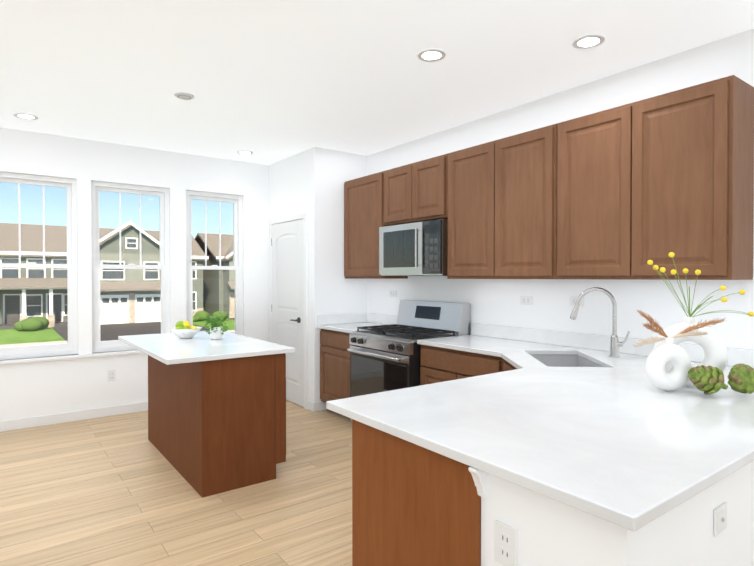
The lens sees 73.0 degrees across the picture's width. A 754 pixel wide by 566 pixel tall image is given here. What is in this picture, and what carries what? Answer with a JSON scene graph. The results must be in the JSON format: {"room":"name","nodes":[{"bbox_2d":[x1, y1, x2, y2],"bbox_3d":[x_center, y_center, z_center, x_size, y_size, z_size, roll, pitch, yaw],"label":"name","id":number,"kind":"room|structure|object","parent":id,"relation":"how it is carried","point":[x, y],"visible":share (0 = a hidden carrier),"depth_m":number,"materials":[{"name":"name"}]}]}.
{"room":"kitchen","nodes":[
{"label":"kitchen","id":0,"kind":"room"},
{"bbox_2d":[0,127,268,420],"bbox_3d":[-3.133,-0.033,5.034,6.140,2.800,0.160,0,1,-37],"label":"wall","id":1,"kind":"structure","parent":0,"point":[35,389],"depth_m":5.25,"materials":[{"name":"white paint"}]},
{"bbox_2d":[0,172,77,359],"bbox_3d":[-3.319,-0.159,4.900,0.745,1.745,0.080,0,1,-37],"label":"window","id":2,"kind":"structure","parent":1,"relation":"in","point":[70,347],"depth_m":4.99,"materials":[{"name":"white plastic"}]},
{"bbox_2d":[0,350,142,364],"bbox_3d":[-2.545,0.723,5.390,2.640,0.030,0.105,0,1,-37],"label":"window sill","id":3,"kind":"structure","parent":1,"relation":"attached to","point":[33,359],"depth_m":4.98,"materials":[{"name":"white"}]},
{"bbox_2d":[0,401,147,431],"bbox_3d":[-3.347,1.322,4.767,5.060,0.095,0.036,0,1,-37],"label":"baseboard","id":4,"kind":"structure","parent":1,"relation":"attached to","point":[22,423],"depth_m":5.02,"materials":[{"name":"white wood"}]},
{"bbox_2d":[108,370,115,381],"bbox_3d":[-2.730,0.955,5.239,0.070,0.114,0.007,0,1,-37],"label":"outlet","id":5,"kind":"object","parent":1,"relation":"attached to","point":[111,375],"visible":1,"depth_m":5.24,"materials":[{"name":"white plastic"}]},
{"bbox_2d":[91,181,169,352],"bbox_3d":[-2.619,-0.165,5.421,0.760,1.745,0.080,0,1,-37],"label":"window","id":6,"kind":"structure","parent":1,"relation":"in","point":[98,344],"depth_m":5.37,"materials":[{"name":"white plastic"}]},
{"bbox_2d":[186,190,242,334],"bbox_3d":[-1.909,-0.171,5.950,0.670,1.745,0.080,0,1,-37],"label":"window","id":7,"kind":"structure","parent":1,"relation":"in","point":[236,200],"depth_m":5.99,"materials":[{"name":"white plastic"}]},
{"bbox_2d":[0,400,351,565],"bbox_3d":[-0.661,1.464,1.729,6.140,0.120,8.520,0,1,-37],"label":"floor","id":8,"kind":"structure","parent":0,"point":[116,490],"depth_m":3.20,"materials":[{"name":"brown wood"}]},
{"bbox_2d":[148,355,163,455],"bbox_3d":[-1.606,0.932,4.451,0.602,0.884,0.496,0,1,-37],"label":"base cabinet","id":9,"kind":"object","parent":8,"relation":"on","point":[155,390],"depth_m":4.25,"materials":[{"name":"brown wood"}]},
{"bbox_2d":[118,331,294,364],"bbox_3d":[-1.407,0.477,4.018,0.880,0.032,1.570,0,1,-37],"label":"countertop","id":10,"kind":"structure","parent":9,"relation":"on","point":[172,348],"depth_m":3.67,"materials":[{"name":"stone"}]},
{"bbox_2d":[170,321,201,337],"bbox_3d":[-1.594,0.387,4.252,0.256,0.141,0.256,0,1,-37],"label":"fruit bowl","id":11,"kind":"object","parent":10,"relation":"on","point":[183,329],"visible":1,"depth_m":4.20,"materials":[{"name":"white ceramic"}]},
{"bbox_2d":[204,314,229,339],"bbox_3d":[-1.313,0.354,4.173,0.222,0.208,0.210,0,1,-37],"label":"herb pot","id":12,"kind":"object","parent":10,"relation":"on","point":[216,331],"visible":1,"depth_m":4.13,"materials":[{"name":"white ceramic"}]},
{"bbox_2d":[160,361,179,472],"bbox_3d":[-1.317,0.936,4.063,0.602,0.884,0.472,0,1,-37],"label":"base cabinet","id":13,"kind":"object","parent":8,"relation":"on","point":[169,374],"depth_m":3.85,"materials":[{"name":"brown wood"}]},
{"bbox_2d":[180,353,285,497],"bbox_3d":[-1.026,0.940,3.671,0.603,0.884,0.504,0,1,-37],"label":"base cabinet","id":14,"kind":"object","parent":8,"relation":"on","point":[216,427],"depth_m":3.45,"materials":[{"name":"brown wood"}]},
{"bbox_2d":[320,329,350,418],"bbox_3d":[-0.154,0.922,5.316,0.630,0.884,0.713,0,1,-37],"label":"base cabinet","id":15,"kind":"object","parent":8,"relation":"on","point":[334,367],"visible":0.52,"depth_m":5.17,"materials":[{"name":"brown wood"}]},
{"bbox_2d":[317,313,397,332],"bbox_3d":[-0.161,0.410,5.305,0.647,0.137,0.717,0,1,-37],"label":"countertop","id":16,"kind":"structure","parent":15,"relation":"on","point":[349,323],"depth_m":5.47,"materials":[{"name":"stone"}]},
{"bbox_2d":[347,300,469,420],"bbox_3d":[0.259,0.774,4.627,0.770,1.195,0.867,0,1,-37],"label":"range","id":17,"kind":"object","parent":8,"relation":"on","point":[383,358],"visible":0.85,"depth_m":4.49,"materials":[{"name":"silver metal"}]},
{"bbox_2d":[352,419,480,565],"bbox_3d":[1.003,0.955,2.393,2.264,0.884,0.637,0,1,-37],"label":"base cabinet","id":18,"kind":"object","parent":8,"relation":"on","point":[414,504],"depth_m":1.70,"materials":[{"name":"brown wood"}]},
{"bbox_2d":[420,345,530,385],"bbox_3d":[0.373,0.945,3.239,2.264,0.884,1.473,0,1,-37],"label":"base cabinet","id":19,"kind":"object","parent":8,"relation":"on","point":[438,364],"depth_m":3.81,"materials":[{"name":"brown wood"}]},
{"bbox_2d":[326,287,753,531],"bbox_3d":[0.692,0.372,2.785,2.288,0.680,2.572,0,1,-37],"label":"countertop","id":20,"kind":"structure","parent":19,"relation":"on","point":[603,427],"depth_m":1.80,"materials":[{"name":"stone"}]},
{"bbox_2d":[531,355,601,366],"bbox_3d":[1.179,0.605,3.208,0.740,0.204,0.769,0,1,-37],"label":"sink basin","id":21,"kind":"object","parent":20,"relation":"in","point":[548,360],"depth_m":3.53,"materials":[{"name":"silver metal"}]},
{"bbox_2d":[570,287,629,357],"bbox_3d":[1.401,0.248,3.207,0.247,0.442,0.275,0,1,-37],"label":"faucet","id":22,"kind":"object","parent":20,"relation":"on","point":[615,344],"depth_m":3.21,"materials":[{"name":"silver metal"}]},
{"bbox_2d":[632,252,753,390],"bbox_3d":[1.454,0.169,2.317,0.602,0.619,0.367,0,1,-37],"label":"vases","id":23,"kind":"object","parent":20,"relation":"on","point":[668,365],"visible":1,"depth_m":2.26,"materials":[{"name":"white ceramic"}]},
{"bbox_2d":[688,365,727,394],"bbox_3d":[1.402,0.412,2.161,0.125,0.123,0.126,0,1,-37],"label":"artichoke","id":24,"kind":"object","parent":20,"relation":"on","point":[708,380],"visible":1,"depth_m":2.13,"materials":[{"name":"green food"}]},
{"bbox_2d":[728,363,753,393],"bbox_3d":[1.560,0.408,2.158,0.127,0.125,0.123,0,1,-37],"label":"artichoke","id":25,"kind":"object","parent":20,"relation":"on","point":[741,378],"visible":1,"depth_m":2.13,"materials":[{"name":"green food"}]},
{"bbox_2d":[269,147,366,409],"bbox_3d":[-0.722,-0.044,6.031,0.680,2.800,1.120,0,1,-37],"label":"wall","id":26,"kind":"structure","parent":0,"point":[311,181],"depth_m":5.51,"materials":[{"name":"white paint"}]},
{"bbox_2d":[271,219,303,406],"bbox_3d":[-1.050,0.323,5.840,0.078,2.045,0.813,0,1,-37],"label":"closet door","id":27,"kind":"structure","parent":26,"relation":"in","point":[287,289],"depth_m":5.79,"materials":[{"name":"white paint"}]},
{"bbox_2d":[269,212,308,408],"bbox_3d":[-1.027,0.297,5.851,0.030,2.122,0.934,0,1,-37],"label":"door frame","id":28,"kind":"structure","parent":26,"relation":"attached to","point":[304,216],"depth_m":5.49,"materials":[{"name":"white wood"}]},
{"bbox_2d":[344,171,407,278],"bbox_3d":[-0.029,-0.577,5.387,0.324,1.060,0.719,0,1,-37],"label":"upper cabinet","id":29,"kind":"object","parent":26,"relation":"attached to","point":[363,209],"visible":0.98,"depth_m":5.27,"materials":[{"name":"brown wood"}]},
{"bbox_2d":[0,0,753,164],"bbox_3d":[-0.661,-1.456,1.696,6.140,0.120,8.520,0,1,-37],"label":"ceiling","id":30,"kind":"structure","parent":0,"point":[267,82],"depth_m":3.26,"materials":[{"name":"white paint"}]},
{"bbox_2d":[14,113,37,119],"bbox_3d":[-2.996,-1.421,4.348,0.176,0.007,0.176,0,1,-37],"label":"recessed light","id":31,"kind":"object","parent":30,"relation":"in","point":[26,116],"visible":1,"depth_m":4.35,"materials":[{"name":"white plastic"}]},
{"bbox_2d":[174,92,193,99],"bbox_3d":[-1.460,-1.413,3.858,0.144,0.012,0.144,0,1,-37],"label":"smoke detector","id":32,"kind":"object","parent":30,"relation":"attached to","point":[183,96],"visible":0.98,"depth_m":3.84,"materials":[{"name":"white plastic"}]},
{"bbox_2d":[237,150,252,154],"bbox_3d":[-1.453,-1.435,5.608,0.176,0.007,0.176,0,1,-37],"label":"recessed light","id":33,"kind":"object","parent":30,"relation":"in","point":[243,152],"visible":0.98,"depth_m":5.60,"materials":[{"name":"white plastic"}]},
{"bbox_2d":[417,49,445,61],"bbox_3d":[0.338,-1.408,3.151,0.176,0.007,0.176,0,1,-37],"label":"recessed light","id":34,"kind":"object","parent":30,"relation":"in","point":[430,55],"visible":0.98,"depth_m":3.15,"materials":[{"name":"white plastic"}]},
{"bbox_2d":[572,34,604,48],"bbox_3d":[1.233,-1.406,2.970,0.176,0.007,0.176,0,1,-37],"label":"recessed light","id":35,"kind":"object","parent":30,"relation":"in","point":[589,41],"visible":1,"depth_m":2.96,"materials":[{"name":"white plastic"}]},
{"bbox_2d":[367,28,753,349],"bbox_3d":[1.765,-0.015,3.394,0.160,2.800,8.320,0,1,-37],"label":"wall","id":36,"kind":"structure","parent":0,"point":[494,301],"depth_m":3.60,"materials":[{"name":"white paint"}]},
{"bbox_2d":[389,290,396,296],"bbox_3d":[0.168,0.113,5.398,0.007,0.070,0.114,0,1,-37],"label":"outlet","id":37,"kind":"object","parent":36,"relation":"attached to","point":[392,293],"visible":1,"depth_m":5.39,"materials":[{"name":"white plastic"}]},
{"bbox_2d":[384,154,447,225],"bbox_3d":[0.447,-0.833,4.744,0.324,0.535,0.873,0,1,-37],"label":"upper cabinet","id":38,"kind":"object","parent":36,"relation":"attached to","point":[415,192],"visible":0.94,"depth_m":4.60,"materials":[{"name":"brown wood"}]},
{"bbox_2d":[379,219,447,275],"bbox_3d":[0.405,-0.305,4.719,0.429,0.479,0.865,0,1,-37],"label":"microwave","id":39,"kind":"object","parent":38,"relation":"attached to","point":[415,249],"visible":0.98,"depth_m":4.54,"materials":[{"name":"silver metal"}]},
{"bbox_2d":[447,124,556,278],"bbox_3d":[1.022,-0.561,3.975,0.324,1.060,1.048,0,1,-37],"label":"upper cabinet","id":40,"kind":"object","parent":36,"relation":"attached to","point":[502,208],"visible":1,"depth_m":3.80,"materials":[{"name":"brown wood"}]},
{"bbox_2d":[520,296,532,304],"bbox_3d":[1.183,0.138,4.035,0.007,0.070,0.114,0,1,-37],"label":"outlet","id":41,"kind":"object","parent":36,"relation":"attached to","point":[526,300],"visible":1,"depth_m":4.03,"materials":[{"name":"white plastic"}]},
{"bbox_2d":[570,296,584,305],"bbox_3d":[1.446,0.132,3.682,0.007,0.070,0.114,0,1,-37],"label":"outlet","id":42,"kind":"object","parent":36,"relation":"attached to","point":[573,299],"visible":0.54,"depth_m":3.69,"materials":[{"name":"white plastic"}]},
{"bbox_2d":[556,75,753,279],"bbox_3d":[1.646,-0.552,3.137,0.324,1.060,1.038,0,1,-37],"label":"upper cabinet","id":43,"kind":"object","parent":36,"relation":"attached to","point":[657,180],"visible":0.98,"depth_m":2.90,"materials":[{"name":"brown wood"}]},
{"bbox_2d":[481,461,753,565],"bbox_3d":[1.328,0.959,1.972,2.248,0.884,0.423,0,1,-37],"label":"wall","id":44,"kind":"structure","parent":0,"point":[551,532],"depth_m":1.32,"materials":[{"name":"white paint"}]},
{"bbox_2d":[469,467,486,497],"bbox_3d":[0.286,0.566,1.447,0.045,0.085,0.028,0,1,-37],"label":"corbel","id":45,"kind":"object","parent":44,"relation":"attached to","point":[479,478],"visible":0.78,"depth_m":1.44,"materials":[{"name":"white wood"}]},
{"bbox_2d":[495,520,516,565],"bbox_3d":[0.352,0.718,1.390,0.007,0.114,0.070,0,1,-37],"label":"outlet","id":46,"kind":"object","parent":44,"relation":"attached to","point":[505,545],"visible":1,"depth_m":1.39,"materials":[{"name":"white plastic"}]},
{"bbox_2d":[713,502,726,535],"bbox_3d":[0.965,0.662,1.427,0.080,0.072,0.010,0,1,-37],"label":"outlet","id":47,"kind":"object","parent":44,"relation":"attached to","point":[720,518],"visible":1,"depth_m":1.42,"materials":[{"name":"white plastic"}]},
{"label":"outside","id":48,"kind":"structure","parent":0,"visible":0},
{"bbox_2d":[0,316,234,344],"bbox_3d":[-71.364,2.280,137.657,350.000,0.300,294.000,0,1,-37],"label":"ground","id":49,"kind":"structure","parent":48,"point":[23,338],"depth_m":32.70,"materials":[{"name":"green plant"}]},
{"bbox_2d":[0,221,208,329],"bbox_3d":[-34.595,-0.828,36.553,42.120,8.182,12.750,0,1,-37],"label":"townhouse","id":50,"kind":"structure","parent":49,"relation":"on","point":[36,305],"depth_m":39.86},
{"bbox_2d":[0,318,234,347],"bbox_3d":[-0.074,3.178,41.879,350.000,0.049,21.200,0,1,-37],"label":"street","id":51,"kind":"structure","parent":49,"relation":"on","point":[107,328],"depth_m":34.22,"materials":[{"name":"grey asphalt"}]},
{"bbox_2d":[14,311,227,330],"bbox_3d":[-23.099,2.825,35.728,26.426,0.956,2.592,0,1,-37],"label":"shrubs","id":52,"kind":"object","parent":49,"relation":"on","point":[33,323],"depth_m":35.60,"materials":[{"name":"green plant"}]},
{"bbox_2d":[195,233,234,317],"bbox_3d":[-6.402,-1.063,57.536,26.720,8.182,12.750,0,1,-37],"label":"townhouse","id":53,"kind":"structure","parent":49,"relation":"on","point":[213,274],"depth_m":47.55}
]}

